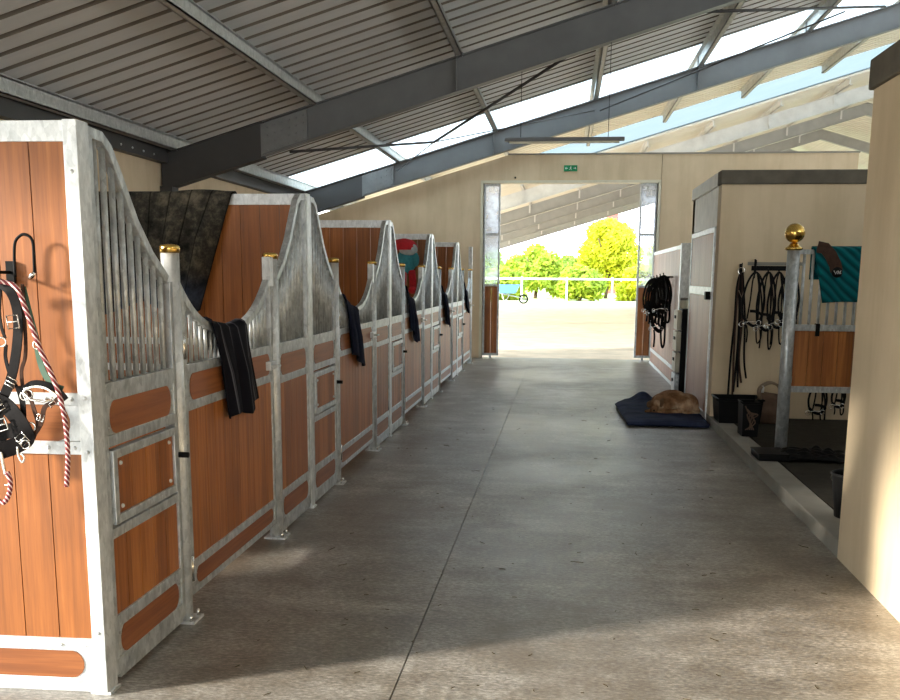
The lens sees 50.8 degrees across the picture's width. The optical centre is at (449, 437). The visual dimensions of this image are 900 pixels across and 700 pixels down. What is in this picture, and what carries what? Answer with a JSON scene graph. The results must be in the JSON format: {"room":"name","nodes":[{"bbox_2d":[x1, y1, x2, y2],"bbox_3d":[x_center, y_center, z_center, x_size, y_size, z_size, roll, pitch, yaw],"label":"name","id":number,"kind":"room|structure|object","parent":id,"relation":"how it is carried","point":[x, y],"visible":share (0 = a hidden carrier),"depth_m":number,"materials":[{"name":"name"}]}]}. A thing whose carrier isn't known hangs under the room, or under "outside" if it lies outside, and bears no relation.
{"room":"farm building","nodes":[
{"label":"farm building","id":0,"kind":"room"},
{"bbox_2d":[0,119,267,193],"bbox_3d":[-4.038,-1.992,11.501,0.200,3.200,15.645,2,10,7],"label":"wall","id":1,"kind":"structure","parent":0,"point":[139,174],"depth_m":12.01,"materials":[{"name":"beige paint"}]},
{"bbox_2d":[0,0,822,176],"bbox_3d":[3.294,-5.136,6.058,16.350,4.956,20.750,2,10,7],"label":"ceiling","id":2,"kind":"structure","parent":0,"point":[140,61],"depth_m":10.68,"materials":[{"name":"metal"}]},
{"bbox_2d":[708,5,885,12],"bbox_3d":[5.051,-6.154,13.604,4.667,0.899,0.040,-7,12,-38],"label":"rod","id":3,"kind":"object","parent":2,"relation":"attached to","point":[870,6],"visible":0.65,"depth_m":13.47,"materials":[{"name":"metal"}]},
{"bbox_2d":[0,357,899,699],"bbox_3d":[11.162,1.110,4.413,31.800,0.300,26.930,2,10,7],"label":"floor","id":4,"kind":"structure","parent":0,"point":[566,614],"depth_m":5.07,"materials":[{"name":"concrete"}]},
{"bbox_2d":[0,120,94,691],"bbox_3d":[-2.999,-0.100,3.641,3.295,2.127,0.053,1,10,5],"label":"wall","id":5,"kind":"structure","parent":4,"relation":"on","point":[46,631],"depth_m":3.54,"materials":[{"name":"wood"}]},
{"bbox_2d":[0,233,35,283],"bbox_3d":[-1.541,-0.630,3.331,0.132,0.178,0.156,2,10,7],"label":"hook","id":6,"kind":"object","parent":5,"relation":"attached to","point":[11,272],"visible":1,"depth_m":3.37,"materials":[{"name":"black metal"}]},
{"bbox_2d":[0,284,34,458],"bbox_3d":[-1.597,-0.229,3.376,0.229,0.670,0.057,2,10,7],"label":"halter","id":7,"kind":"object","parent":6,"relation":"hanging from","point":[19,432],"visible":1,"depth_m":3.38},
{"bbox_2d":[0,279,69,504],"bbox_3d":[-1.515,-0.150,3.361,0.320,0.809,0.031,2,10,7],"label":"lead rope","id":8,"kind":"object","parent":6,"relation":"hanging from","point":[2,281],"visible":1,"depth_m":3.35,"materials":[{"name":"fabric"}]},
{"bbox_2d":[18,284,67,438],"bbox_3d":[-1.457,-0.253,3.354,0.196,0.570,0.050,3,10,15],"label":"bridle","id":9,"kind":"object","parent":6,"relation":"hanging from","point":[48,386],"visible":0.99,"depth_m":3.38,"materials":[{"name":"black leather"}]},
{"bbox_2d":[24,287,63,390],"bbox_3d":[-1.448,-0.346,3.361,0.144,0.372,0.022,3,10,14],"label":"halter","id":10,"kind":"object","parent":6,"relation":"hanging from","point":[43,371],"visible":0.6,"depth_m":3.37},
{"bbox_2d":[62,119,310,694],"bbox_3d":[-1.140,-0.304,4.924,0.152,2.127,3.004,2,10,7],"label":"stall","id":11,"kind":"object","parent":4,"relation":"on","point":[170,508],"visible":0.98,"depth_m":4.09,"materials":[{"name":"wood"}]},
{"bbox_2d":[197,317,258,418],"bbox_3d":[-1.137,-0.368,4.924,0.111,0.540,0.645,2,10,7],"label":"towel","id":12,"kind":"object","parent":11,"relation":"attached to","point":[232,339],"visible":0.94,"depth_m":4.90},
{"bbox_2d":[105,194,293,448],"bbox_3d":[-2.637,-0.606,6.630,3.295,2.127,0.052,2,10,7],"label":"wall","id":13,"kind":"structure","parent":4,"relation":"on","point":[254,225],"depth_m":6.37,"materials":[{"name":"wood"}]},
{"bbox_2d":[98,189,236,314],"bbox_3d":[-2.511,-1.203,6.447,2.150,0.950,0.228,2,10,7],"label":"rug","id":14,"kind":"object","parent":13,"relation":"attached to","point":[192,220],"visible":0.37,"depth_m":6.30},
{"bbox_2d":[299,193,389,508],"bbox_3d":[-0.783,-0.801,7.857,0.152,2.127,3.004,2,10,7],"label":"stall","id":15,"kind":"object","parent":4,"relation":"on","point":[350,400],"visible":0.94,"depth_m":7.31,"materials":[{"name":"metal"}]},
{"bbox_2d":[342,293,365,365],"bbox_3d":[-0.796,-0.866,7.723,0.109,0.626,0.699,2,10,7],"label":"towel","id":16,"kind":"object","parent":15,"relation":"attached to","point":[356,337],"visible":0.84,"depth_m":7.68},
{"bbox_2d":[314,220,383,371],"bbox_3d":[-2.280,-1.103,9.563,3.295,2.127,0.052,2,10,7],"label":"wall","id":17,"kind":"structure","parent":4,"relation":"on","point":[354,243],"depth_m":9.27,"materials":[{"name":"wood"}]},
{"bbox_2d":[384,220,431,436],"bbox_3d":[-0.426,-1.298,10.790,0.152,2.127,3.004,2,10,7],"label":"stall","id":18,"kind":"object","parent":4,"relation":"on","point":[410,360],"visible":0.88,"depth_m":10.44,"materials":[{"name":"metal"}]},
{"bbox_2d":[405,285,419,341],"bbox_3d":[-0.440,-1.379,10.622,0.116,0.659,0.760,2,10,7],"label":"towel","id":19,"kind":"object","parent":18,"relation":"attached to","point":[414,324],"visible":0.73,"depth_m":10.58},
{"bbox_2d":[392,234,426,341],"bbox_3d":[-1.923,-1.600,12.496,3.295,2.127,0.052,2,10,7],"label":"wall","id":20,"kind":"structure","parent":4,"relation":"on","point":[419,239],"depth_m":12.16,"materials":[{"name":"wood"}]},
{"bbox_2d":[396,238,418,293],"bbox_3d":[-0.577,-2.179,12.117,0.347,0.715,0.377,-8,13,-40],"label":"toy","id":21,"kind":"object","parent":20,"relation":"attached to","point":[407,255],"visible":0.62,"depth_m":12.01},
{"bbox_2d":[396,238,417,249],"bbox_3d":[-0.584,-2.437,12.083,0.345,0.195,0.350,-9,13,-42],"label":"blanket","id":22,"kind":"object","parent":21,"relation":"attached to","point":[401,244],"depth_m":11.95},
{"bbox_2d":[433,242,454,326],"bbox_3d":[-1.566,-2.097,15.429,3.295,2.127,0.052,2,10,7],"label":"wall","id":23,"kind":"structure","parent":4,"relation":"on","point":[444,250],"depth_m":15.11,"materials":[{"name":"wood"}]},
{"bbox_2d":[430,234,457,398],"bbox_3d":[-0.069,-1.795,13.723,0.152,2.127,3.004,2,10,7],"label":"stall","id":24,"kind":"object","parent":4,"relation":"on","point":[443,337],"visible":0.9,"depth_m":13.49,"materials":[{"name":"metal"}]},
{"bbox_2d":[441,285,450,326],"bbox_3d":[-0.080,-1.874,13.584,0.115,0.636,0.756,2,10,7],"label":"towel","id":25,"kind":"object","parent":24,"relation":"attached to","point":[446,305],"visible":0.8,"depth_m":13.56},
{"bbox_2d":[160,0,744,190],"bbox_3d":[12.012,-4.037,10.419,31.790,7.843,0.200,2,10,7],"label":"rafter","id":26,"kind":"object","parent":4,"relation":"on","point":[597,28],"visible":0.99,"depth_m":11.84,"materials":[{"name":"metal"}]},
{"bbox_2d":[0,96,343,210],"bbox_3d":[-3.878,-3.498,11.065,0.135,0.280,27.900,2,10,7],"label":"beam","id":27,"kind":"structure","parent":26,"relation":"attached to","point":[10,109],"depth_m":11.37,"materials":[{"name":"metal"}]},
{"bbox_2d":[0,73,356,205],"bbox_3d":[-3.766,-3.611,11.032,0.150,0.195,27.900,2,10,7],"label":"roof purlin","id":28,"kind":"structure","parent":26,"relation":"attached to","point":[10,87],"depth_m":10.44,"materials":[{"name":"metal"}]},
{"bbox_2d":[156,0,432,180],"bbox_3d":[-1.920,-4.103,10.724,0.150,0.195,27.900,2,10,7],"label":"roof purlin","id":29,"kind":"structure","parent":26,"relation":"attached to","point":[193,13],"depth_m":9.66,"materials":[{"name":"metal"}]},
{"bbox_2d":[428,0,508,155],"bbox_3d":[-0.074,-4.595,10.416,0.150,0.195,27.900,2,10,7],"label":"roof purlin","id":30,"kind":"structure","parent":26,"relation":"attached to","point":[436,5],"depth_m":11.04,"materials":[{"name":"metal"}]},
{"bbox_2d":[504,42,624,143],"bbox_3d":[1.423,-4.237,11.674,1.480,1.183,0.070,2,10,7],"label":"lamp","id":31,"kind":"object","parent":26,"relation":"hanging from","point":[525,140],"visible":1,"depth_m":11.73,"materials":[{"name":"metal"}]},
{"bbox_2d":[509,141,619,143],"bbox_3d":[1.418,-3.666,11.771,1.360,0.025,0.044,2,10,7],"label":"diffuser","id":32,"kind":"object","parent":31,"relation":"attached to","point":[510,142],"depth_m":11.77,"materials":[{"name":"beige plastic"}]},
{"bbox_2d":[584,0,616,145],"bbox_3d":[1.772,-5.087,10.108,0.150,0.195,27.900,2,10,7],"label":"roof purlin","id":33,"kind":"structure","parent":26,"relation":"attached to","point":[601,53],"depth_m":15.56,"materials":[{"name":"metal"}]},
{"bbox_2d":[660,0,745,122],"bbox_3d":[3.618,-5.579,9.800,0.150,0.195,27.900,2,10,7],"label":"roof purlin","id":34,"kind":"structure","parent":26,"relation":"attached to","point":[724,20],"depth_m":15.75,"materials":[{"name":"metal"}]},
{"bbox_2d":[739,0,842,97],"bbox_3d":[5.464,-6.071,9.492,0.150,0.195,27.900,2,10,7],"label":"roof purlin","id":35,"kind":"structure","parent":26,"relation":"attached to","point":[816,15],"depth_m":16.80,"materials":[{"name":"metal"}]},
{"bbox_2d":[819,0,899,72],"bbox_3d":[7.310,-6.563,9.184,0.150,0.195,27.900,2,10,7],"label":"roof purlin","id":36,"kind":"structure","parent":26,"relation":"attached to","point":[840,54],"depth_m":21.34,"materials":[{"name":"metal"}]},
{"bbox_2d":[455,242,473,375],"bbox_3d":[0.253,-2.244,16.371,0.152,2.127,2.422,2,10,7],"label":"stall","id":37,"kind":"object","parent":4,"relation":"on","point":[464,319],"visible":0.84,"depth_m":16.23,"materials":[{"name":"metal"}]},
{"bbox_2d":[464,282,469,312],"bbox_3d":[0.269,-2.429,16.462,0.107,0.563,0.767,2,10,7],"label":"towel","id":38,"kind":"object","parent":37,"relation":"attached to","point":[466,291],"visible":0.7,"depth_m":16.39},
{"bbox_2d":[235,409,877,699],"bbox_3d":[0.887,0.336,7.578,3.063,0.004,8.977,2,10,7],"label":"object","id":39,"kind":"object","parent":4,"relation":"on","point":[492,409],"visible":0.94,"depth_m":5.14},
{"bbox_2d":[615,391,709,427],"bbox_3d":[2.454,-0.355,11.190,0.944,0.156,2.034,2,10,7],"label":"cushion","id":40,"kind":"object","parent":4,"relation":"on","point":[632,409],"visible":0.59,"depth_m":10.54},
{"bbox_2d":[645,390,699,413],"bbox_3d":[2.571,-0.410,11.004,0.659,0.268,0.542,2,10,7],"label":"dog","id":41,"kind":"object","parent":40,"relation":"on","point":[667,401],"visible":0.98,"depth_m":10.87},
{"bbox_2d":[649,243,690,384],"bbox_3d":[3.584,-2.062,15.600,0.150,2.080,4.360,2,10,7],"label":"panel","id":42,"kind":"object","parent":4,"relation":"on","point":[673,261],"visible":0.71,"depth_m":14.62,"materials":[{"name":"metal"}]},
{"bbox_2d":[641,277,654,321],"bbox_3d":[3.514,-2.391,16.462,0.139,0.789,0.396,-6,11,-32],"label":"bridle","id":43,"kind":"object","parent":42,"relation":"attached to","point":[647,283],"visible":0.27,"depth_m":16.53,"materials":[{"name":"black leather"}]},
{"bbox_2d":[644,276,658,324],"bbox_3d":[3.452,-2.306,15.952,0.139,0.815,0.396,-6,11,-32],"label":"bridle","id":44,"kind":"object","parent":42,"relation":"attached to","point":[653,278],"visible":0.38,"depth_m":16.01,"materials":[{"name":"black leather"}]},
{"bbox_2d":[646,275,661,326],"bbox_3d":[3.390,-2.220,15.443,0.139,0.846,0.396,-6,11,-32],"label":"bridle","id":45,"kind":"object","parent":42,"relation":"attached to","point":[655,279],"visible":0.42,"depth_m":15.47,"materials":[{"name":"black leather"}]},
{"bbox_2d":[648,274,669,347],"bbox_3d":[3.327,-1.994,14.958,0.139,1.160,0.396,-6,11,-32],"label":"bridle","id":46,"kind":"object","parent":42,"relation":"attached to","point":[662,324],"visible":0.76,"depth_m":14.92,"materials":[{"name":"black leather"}]},
{"bbox_2d":[652,273,673,322],"bbox_3d":[3.267,-2.119,14.413,0.139,0.760,0.396,-6,11,-32],"label":"bridle","id":47,"kind":"object","parent":42,"relation":"attached to","point":[667,302],"visible":1,"depth_m":14.34,"materials":[{"name":"black leather"}]},
{"bbox_2d":[671,308,687,392],"bbox_3d":[3.232,-1.141,12.826,0.415,1.190,0.420,2,10,7],"label":"post","id":48,"kind":"object","parent":4,"relation":"on","point":[681,315],"visible":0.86,"depth_m":12.66,"materials":[{"name":"black plastic"}]},
{"bbox_2d":[679,298,687,308],"bbox_3d":[3.126,-1.789,12.647,0.116,0.146,0.116,2,10,7],"label":"jar","id":49,"kind":"object","parent":48,"relation":"on","point":[683,301],"visible":0.97,"depth_m":12.60,"materials":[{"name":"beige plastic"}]},
{"bbox_2d":[706,414,839,556],"bbox_3d":[2.663,0.318,8.076,0.201,0.300,5.260,2,10,7],"label":"trim","id":50,"kind":"structure","parent":4,"relation":"on","point":[820,519],"depth_m":6.89,"materials":[{"name":"concrete"}]},
{"bbox_2d":[737,399,760,436],"bbox_3d":[2.891,-0.186,9.172,0.175,0.334,0.281,2,10,7],"label":"plastic crate","id":51,"kind":"object","parent":50,"relation":"on","point":[748,409],"visible":1,"depth_m":9.06,"materials":[{"name":"black plastic"}]},
{"bbox_2d":[750,447,788,461],"bbox_3d":[2.708,0.144,8.030,0.250,0.060,0.350,2,10,7],"label":"box","id":52,"kind":"object","parent":50,"relation":"on","point":[760,453],"visible":0.99,"depth_m":7.90,"materials":[{"name":"plastic"}]},
{"bbox_2d":[482,302,648,359],"bbox_3d":[1.208,0.032,10.329,120.000,0.285,100.500,2,10,7],"label":"sand","id":53,"kind":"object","parent":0,"point":[529,329],"depth_m":28.72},
{"bbox_2d":[499,284,527,303],"bbox_3d":[3.592,-8.600,56.946,2.248,1.144,0.852,2,10,7],"label":"wheelbarrow","id":54,"kind":"object","parent":53,"relation":"on","point":[503,288],"visible":0.93,"depth_m":56.60,"materials":[{"name":"metal"}]},
{"bbox_2d":[499,284,519,292],"bbox_3d":[3.515,-8.913,56.902,1.383,0.512,0.852,2,10,7],"label":"tray","id":55,"kind":"object","parent":54,"relation":"on","point":[503,288],"depth_m":56.55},
{"bbox_2d":[485,197,654,252],"bbox_3d":[17.182,-11.230,52.905,31.790,7.858,0.200,2,10,7],"label":"rafter","id":56,"kind":"object","parent":53,"relation":"on","point":[651,200],"visible":0.2,"depth_m":54.00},
{"bbox_2d":[485,149,794,247],"bbox_3d":[16.444,-10.201,46.836,31.790,7.858,0.200,2,10,7],"label":"rafter","id":57,"kind":"object","parent":53,"relation":"on","point":[650,194],"visible":0.17,"depth_m":47.92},
{"bbox_2d":[486,129,869,239],"bbox_3d":[15.705,-9.173,40.767,31.790,7.858,0.200,2,10,7],"label":"rafter","id":58,"kind":"object","parent":53,"relation":"on","point":[824,135],"visible":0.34,"depth_m":41.45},
{"bbox_2d":[486,103,872,229],"bbox_3d":[14.966,-8.144,34.697,31.790,7.858,0.200,2,10,7],"label":"rafter","id":59,"kind":"object","parent":53,"relation":"on","point":[865,109],"visible":0.44,"depth_m":34.80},
{"bbox_2d":[486,84,873,215],"bbox_3d":[14.228,-7.115,28.628,31.790,7.858,0.200,2,10,7],"label":"skylight","id":60,"kind":"object","parent":53,"relation":"on","point":[860,94],"visible":0.47,"depth_m":28.91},
{"bbox_2d":[638,140,649,152],"bbox_3d":[7.460,-10.929,41.370,0.150,0.195,27.800,2,10,7],"label":"roof purlin","id":61,"kind":"structure","parent":60,"relation":"attached to","point":[645,147],"depth_m":28.55,"materials":[{"name":"paint"}]},
{"bbox_2d":[696,120,715,136],"bbox_3d":[9.306,-11.421,41.062,0.150,0.195,27.800,2,10,7],"label":"roof purlin","id":62,"kind":"structure","parent":60,"relation":"attached to","point":[709,127],"depth_m":28.45,"materials":[{"name":"paint"}]},
{"bbox_2d":[746,77,852,151],"bbox_3d":[12.997,-12.405,40.446,0.150,0.195,27.800,2,10,7],"label":"roof purlin","id":63,"kind":"structure","parent":60,"relation":"attached to","point":[845,84],"depth_m":28.15,"materials":[{"name":"paint"}]},
{"bbox_2d":[499,283,635,303],"bbox_3d":[37.542,-29.415,184.793,150.000,0.280,259.500,2,10,7],"label":"field","id":64,"kind":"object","parent":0,"point":[542,297],"depth_m":65.64,"materials":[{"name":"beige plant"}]},
{"bbox_2d":[485,250,504,270],"bbox_3d":[2.609,-13.045,74.102,4.519,4.306,3.770,2,10,7],"label":"leafy tree","id":65,"kind":"object","parent":64,"relation":"on","point":[491,261],"visible":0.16,"depth_m":72.94,"materials":[{"name":"green plant"}]},
{"bbox_2d":[485,264,527,299],"bbox_3d":[3.445,-10.622,65.314,3.807,2.616,3.188,0,10,-5],"label":"leafy tree","id":66,"kind":"object","parent":64,"relation":"on","point":[505,272],"visible":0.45,"depth_m":64.55,"materials":[{"name":"green plant"}]},
{"bbox_2d":[503,242,563,298],"bbox_3d":[6.234,-12.417,70.516,5.176,4.167,3.786,8,12,38],"label":"leafy tree","id":67,"kind":"object","parent":64,"relation":"on","point":[536,262],"visible":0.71,"depth_m":69.64,"materials":[{"name":"green plant"}]},
{"bbox_2d":[485,277,649,302],"bbox_3d":[10.173,-9.208,59.377,34.100,1.600,0.130,2,10,7],"label":"rail fence","id":68,"kind":"object","parent":64,"relation":"on","point":[521,278],"visible":0.2,"depth_m":59.60,"materials":[{"name":"white paint"}]},
{"bbox_2d":[560,254,579,270],"bbox_3d":[9.415,-13.157,77.269,3.358,3.561,3.218,2,10,7],"label":"leafy tree","id":69,"kind":"object","parent":64,"relation":"on","point":[569,260],"visible":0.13,"depth_m":76.24,"materials":[{"name":"green plant"}]},
{"bbox_2d":[554,263,608,300],"bbox_3d":[8.981,-10.482,64.513,3.688,2.709,3.040,2,10,7],"label":"leafy tree","id":70,"kind":"object","parent":64,"relation":"on","point":[591,290],"visible":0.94,"depth_m":63.89,"materials":[{"name":"green plant"}]},
{"bbox_2d":[574,218,646,298],"bbox_3d":[12.132,-13.580,71.929,5.444,6.052,4.310,2,10,7],"label":"leafy tree","id":71,"kind":"object","parent":64,"relation":"on","point":[607,244],"visible":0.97,"depth_m":70.88,"materials":[{"name":"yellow plant"}]},
{"bbox_2d":[613,263,651,300],"bbox_3d":[13.107,-10.635,65.293,3.771,2.736,3.053,2,10,7],"label":"leafy tree","id":72,"kind":"object","parent":64,"relation":"on","point":[625,290],"visible":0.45,"depth_m":64.57,"materials":[{"name":"green plant"}]},
{"bbox_2d":[645,244,652,267],"bbox_3d":[17.700,-13.593,75.242,4.543,5.166,4.693,2,10,7],"label":"leafy tree","id":73,"kind":"object","parent":64,"relation":"on","point":[649,254],"visible":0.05,"depth_m":74.59,"materials":[{"name":"green plant"}]},
{"bbox_2d":[319,153,858,357],"bbox_3d":[2.236,-3.459,18.377,10.580,3.880,0.200,2,10,7],"label":"wall","id":74,"kind":"structure","parent":0,"point":[447,207],"depth_m":18.07,"materials":[{"name":"beige paint"}]},
{"bbox_2d":[482,184,500,357],"bbox_3d":[0.810,-3.234,18.553,0.320,3.355,0.050,2,10,7],"label":"door","id":75,"kind":"structure","parent":74,"relation":"in","point":[490,291],"depth_m":18.64,"materials":[{"name":"wood"}]},
{"bbox_2d":[479,180,660,357],"bbox_3d":[2.285,-3.225,18.406,3.405,3.410,0.250,2,10,7],"label":"trim","id":76,"kind":"structure","parent":74,"relation":"attached to","point":[483,182],"depth_m":18.12,"materials":[{"name":"beige plastic"}]},
{"bbox_2d":[564,165,576,170],"bbox_3d":[2.290,-5.105,17.975,0.250,0.110,0.028,2,10,7],"label":"exit sign","id":77,"kind":"object","parent":74,"relation":"attached to","point":[566,167],"visible":1,"depth_m":17.97,"materials":[{"name":"green plastic"}]},
{"bbox_2d":[634,183,657,360],"bbox_3d":[3.759,-3.152,18.208,0.320,3.355,0.050,2,10,7],"label":"door","id":78,"kind":"structure","parent":74,"relation":"in","point":[642,334],"depth_m":18.32,"materials":[{"name":"metal"}]},
{"bbox_2d":[508,151,860,154],"bbox_3d":[4.324,-5.329,17.806,6.445,0.030,0.230,2,10,7],"label":"trim","id":79,"kind":"structure","parent":74,"relation":"on","point":[662,153],"depth_m":17.69,"materials":[{"name":"metal"}]},
{"bbox_2d":[289,0,896,186],"bbox_3d":[4.795,-7.226,18.393,16.350,4.956,4.450,2,10,7],"label":"skylight","id":80,"kind":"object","parent":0,"point":[744,40],"depth_m":17.58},
{"bbox_2d":[301,2,899,212],"bbox_3d":[12.751,-5.066,16.488,31.790,7.843,0.200,2,10,7],"label":"rafter","id":81,"kind":"object","parent":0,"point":[879,21],"visible":0.98,"depth_m":17.47,"materials":[{"name":"metal"}]},
{"bbox_2d":[437,110,594,141],"bbox_3d":[1.195,-5.508,16.747,3.322,0.810,0.020,-5,11,-28],"label":"rod","id":82,"kind":"object","parent":81,"relation":"attached to","point":[593,110],"visible":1,"depth_m":16.70,"materials":[{"name":"metal"}]},
{"bbox_2d":[289,141,433,152],"bbox_3d":[-1.277,-4.538,14.786,0.040,0.540,3.314,8,12,37],"label":"rod","id":83,"kind":"object","parent":82,"relation":"attached to","point":[425,142],"visible":1,"depth_m":14.59,"materials":[{"name":"metal"}]},
{"bbox_2d":[434,59,564,142],"bbox_3d":[0.633,-5.030,14.332,0.044,0.693,3.819,-5,11,-28],"label":"rod","id":84,"kind":"object","parent":83,"relation":"attached to","point":[558,62],"visible":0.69,"depth_m":14.09,"materials":[{"name":"metal"}]},
{"bbox_2d":[600,11,844,110],"bbox_3d":[4.520,-6.390,16.244,4.167,1.197,0.028,7,11,32],"label":"rod","id":85,"kind":"object","parent":81,"relation":"attached to","point":[843,11],"visible":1,"depth_m":16.10,"materials":[{"name":"metal"}]},
{"bbox_2d":[357,29,899,201],"bbox_3d":[5.235,-7.840,22.015,16.350,4.956,2.950,2,10,7],"label":"ceiling","id":86,"kind":"structure","parent":0,"point":[890,37],"depth_m":22.43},
{"bbox_2d":[486,69,872,229],"bbox_3d":[15.726,-10.880,40.373,32.750,4.971,28.000,2,10,7],"label":"ceiling","id":87,"kind":"structure","parent":0,"point":[859,79],"depth_m":29.69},
{"bbox_2d":[722,99,783,146],"bbox_3d":[11.152,-11.913,40.754,0.150,0.195,27.800,2,10,7],"label":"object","id":88,"kind":"structure","parent":87,"relation":"attached to","point":[777,105],"depth_m":28.40,"materials":[{"name":"paint"}]},
{"bbox_2d":[786,104,852,139],"bbox_3d":[14.843,-12.897,40.138,0.150,0.195,27.800,2,10,7],"label":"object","id":89,"kind":"structure","parent":87,"relation":"attached to","point":[846,107],"depth_m":34.73,"materials":[{"name":"paint"}]},
{"bbox_2d":[486,42,894,186],"bbox_3d":[5.664,-8.447,25.537,16.350,4.856,4.250,2,10,7],"label":"skylight","id":90,"kind":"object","parent":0,"point":[859,62],"depth_m":25.33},
{"bbox_2d":[692,184,866,419],"bbox_3d":[5.673,-1.518,11.025,5.380,2.575,2.280,2,10,7],"label":"wall","id":91,"kind":"structure","parent":0,"point":[753,220],"depth_m":10.08,"materials":[{"name":"beige paint"}]},
{"bbox_2d":[684,227,716,419],"bbox_3d":[2.986,-1.399,11.413,0.100,2.130,1.920,2,10,7],"label":"door","id":92,"kind":"structure","parent":91,"relation":"in","point":[703,243],"depth_m":11.25,"materials":[{"name":"metal"}]},
{"bbox_2d":[692,173,718,200],"bbox_3d":[3.105,-2.948,11.207,0.200,0.145,2.100,2,10,7],"label":"trim","id":93,"kind":"structure","parent":91,"relation":"on","point":[711,183],"depth_m":11.07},
{"bbox_2d":[694,187,718,232],"bbox_3d":[3.085,-2.661,11.187,0.130,0.415,1.920,2,10,7],"label":"lintel","id":94,"kind":"object","parent":91,"relation":"in","point":[706,206],"visible":0.64,"depth_m":11.10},
{"bbox_2d":[727,263,746,393],"bbox_3d":[3.120,-1.123,10.184,0.192,1.480,0.092,5,11,27],"label":"bundle","id":95,"kind":"object","parent":91,"relation":"attached to","point":[740,286],"visible":1,"depth_m":10.18,"materials":[{"name":"black leather"}]},
{"bbox_2d":[748,259,802,277],"bbox_3d":[3.454,-1.785,10.035,0.570,0.200,0.098,2,10,7],"label":"rack","id":96,"kind":"object","parent":91,"relation":"attached to","point":[781,266],"visible":0.77,"depth_m":10.06,"materials":[{"name":"black metal"}]},
{"bbox_2d":[739,271,764,343],"bbox_3d":[3.213,-1.376,10.072,0.264,0.767,0.030,2,10,7],"label":"bridle","id":97,"kind":"object","parent":96,"relation":"hanging from","point":[759,277],"visible":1,"depth_m":10.06,"materials":[{"name":"black leather"}]},
{"bbox_2d":[753,271,775,349],"bbox_3d":[3.343,-1.341,10.057,0.230,0.830,0.029,2,10,7],"label":"bridle","id":98,"kind":"object","parent":96,"relation":"hanging from","point":[769,315],"visible":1,"depth_m":10.05,"materials":[{"name":"black leather"}]},
{"bbox_2d":[764,271,784,344],"bbox_3d":[3.452,-1.366,10.039,0.230,0.773,0.029,2,10,7],"label":"bridle","id":99,"kind":"object","parent":96,"relation":"hanging from","point":[780,313],"visible":0.79,"depth_m":10.03,"materials":[{"name":"black leather"}]},
{"bbox_2d":[775,276,799,337],"bbox_3d":[3.571,-1.392,10.019,0.247,0.713,0.030,1,10,5],"label":"bridle","id":100,"kind":"object","parent":96,"relation":"hanging from","point":[779,294],"visible":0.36,"depth_m":10.02,"materials":[{"name":"black leather"}]},
{"bbox_2d":[718,169,867,185],"bbox_3d":[5.558,-2.683,9.764,5.420,0.145,0.230,2,10,7],"label":"trim","id":101,"kind":"structure","parent":91,"relation":"on","point":[813,176],"depth_m":9.88,"materials":[{"name":"metal"}]},
{"bbox_2d":[805,393,827,419],"bbox_3d":[3.946,-0.368,10.194,0.230,0.460,0.028,2,10,7],"label":"bridle","id":102,"kind":"object","parent":91,"relation":"hanging from","point":[822,407],"visible":0.77,"depth_m":10.20,"materials":[{"name":"black leather"}]},
{"bbox_2d":[828,393,845,415],"bbox_3d":[4.157,-0.411,10.160,0.178,0.362,0.027,2,10,7],"label":"bridle","id":103,"kind":"object","parent":91,"relation":"attached to","point":[843,395],"visible":0.74,"depth_m":10.16,"materials":[{"name":"black leather"}]},
{"bbox_2d":[735,419,847,508],"bbox_3d":[5.323,0.413,7.656,5.185,0.295,5.040,2,10,7],"label":"floor","id":104,"kind":"structure","parent":0,"point":[815,475],"depth_m":8.78,"materials":[{"name":"rubber"}]},
{"bbox_2d":[711,394,764,423],"bbox_3d":[3.050,-0.300,10.069,0.484,0.260,0.445,2,10,7],"label":"tub","id":105,"kind":"object","parent":104,"relation":"on","point":[725,406],"visible":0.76,"depth_m":9.90,"materials":[{"name":"black plastic"}]},
{"bbox_2d":[756,381,777,423],"bbox_3d":[3.366,-0.373,9.968,0.326,0.442,0.258,2,10,7],"label":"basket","id":106,"kind":"object","parent":104,"relation":"on","point":[769,409],"visible":0.66,"depth_m":9.89,"materials":[{"name":"beige fabric"}]},
{"bbox_2d":[774,223,804,448],"bbox_3d":[2.920,-0.844,8.185,0.166,1.968,0.166,2,10,7],"label":"post","id":107,"kind":"object","parent":104,"relation":"on","point":[795,232],"visible":0.97,"depth_m":8.13,"materials":[{"name":"metal"}]},
{"bbox_2d":[791,249,855,392],"bbox_3d":[3.834,-0.986,8.193,1.745,1.250,0.220,2,10,7],"label":"divider","id":108,"kind":"object","parent":107,"relation":"attached to","point":[822,354],"visible":0.39,"depth_m":8.36,"materials":[{"name":"wood"}]},
{"bbox_2d":[809,241,861,302],"bbox_3d":[3.573,-1.422,8.200,0.852,0.539,0.152,2,10,7],"label":"pad","id":109,"kind":"object","parent":108,"relation":"attached to","point":[836,268],"visible":0.59,"depth_m":8.20,"materials":[{"name":"teal fabric"}]},
{"bbox_2d":[776,445,844,462],"bbox_3d":[3.045,0.128,7.996,0.722,0.103,0.388,3,10,13],"label":"cloth","id":110,"kind":"object","parent":104,"relation":"on","point":[815,452],"visible":0.81,"depth_m":7.89,"materials":[{"name":"black fabric"}]},
{"bbox_2d":[831,469,843,518],"bbox_3d":[2.569,0.371,6.033,0.284,0.290,0.284,2,10,7],"label":"bucket","id":111,"kind":"object","parent":104,"relation":"on","point":[837,475],"visible":0.3,"depth_m":6.01,"materials":[{"name":"black plastic"}]},
{"bbox_2d":[837,74,899,622],"bbox_3d":[4.247,0.453,-0.675,5.386,2.600,11.540,2,10,7],"label":"wall","id":112,"kind":"structure","parent":0,"point":[869,529],"depth_m":4.90,"materials":[{"name":"beige paint"}]},
{"bbox_2d":[868,40,899,89],"bbox_3d":[4.247,-0.911,-0.891,5.410,0.160,11.570,2,10,7],"label":"trim","id":113,"kind":"structure","parent":112,"relation":"on","point":[885,66],"depth_m":4.83,"materials":[{"name":"metal"}]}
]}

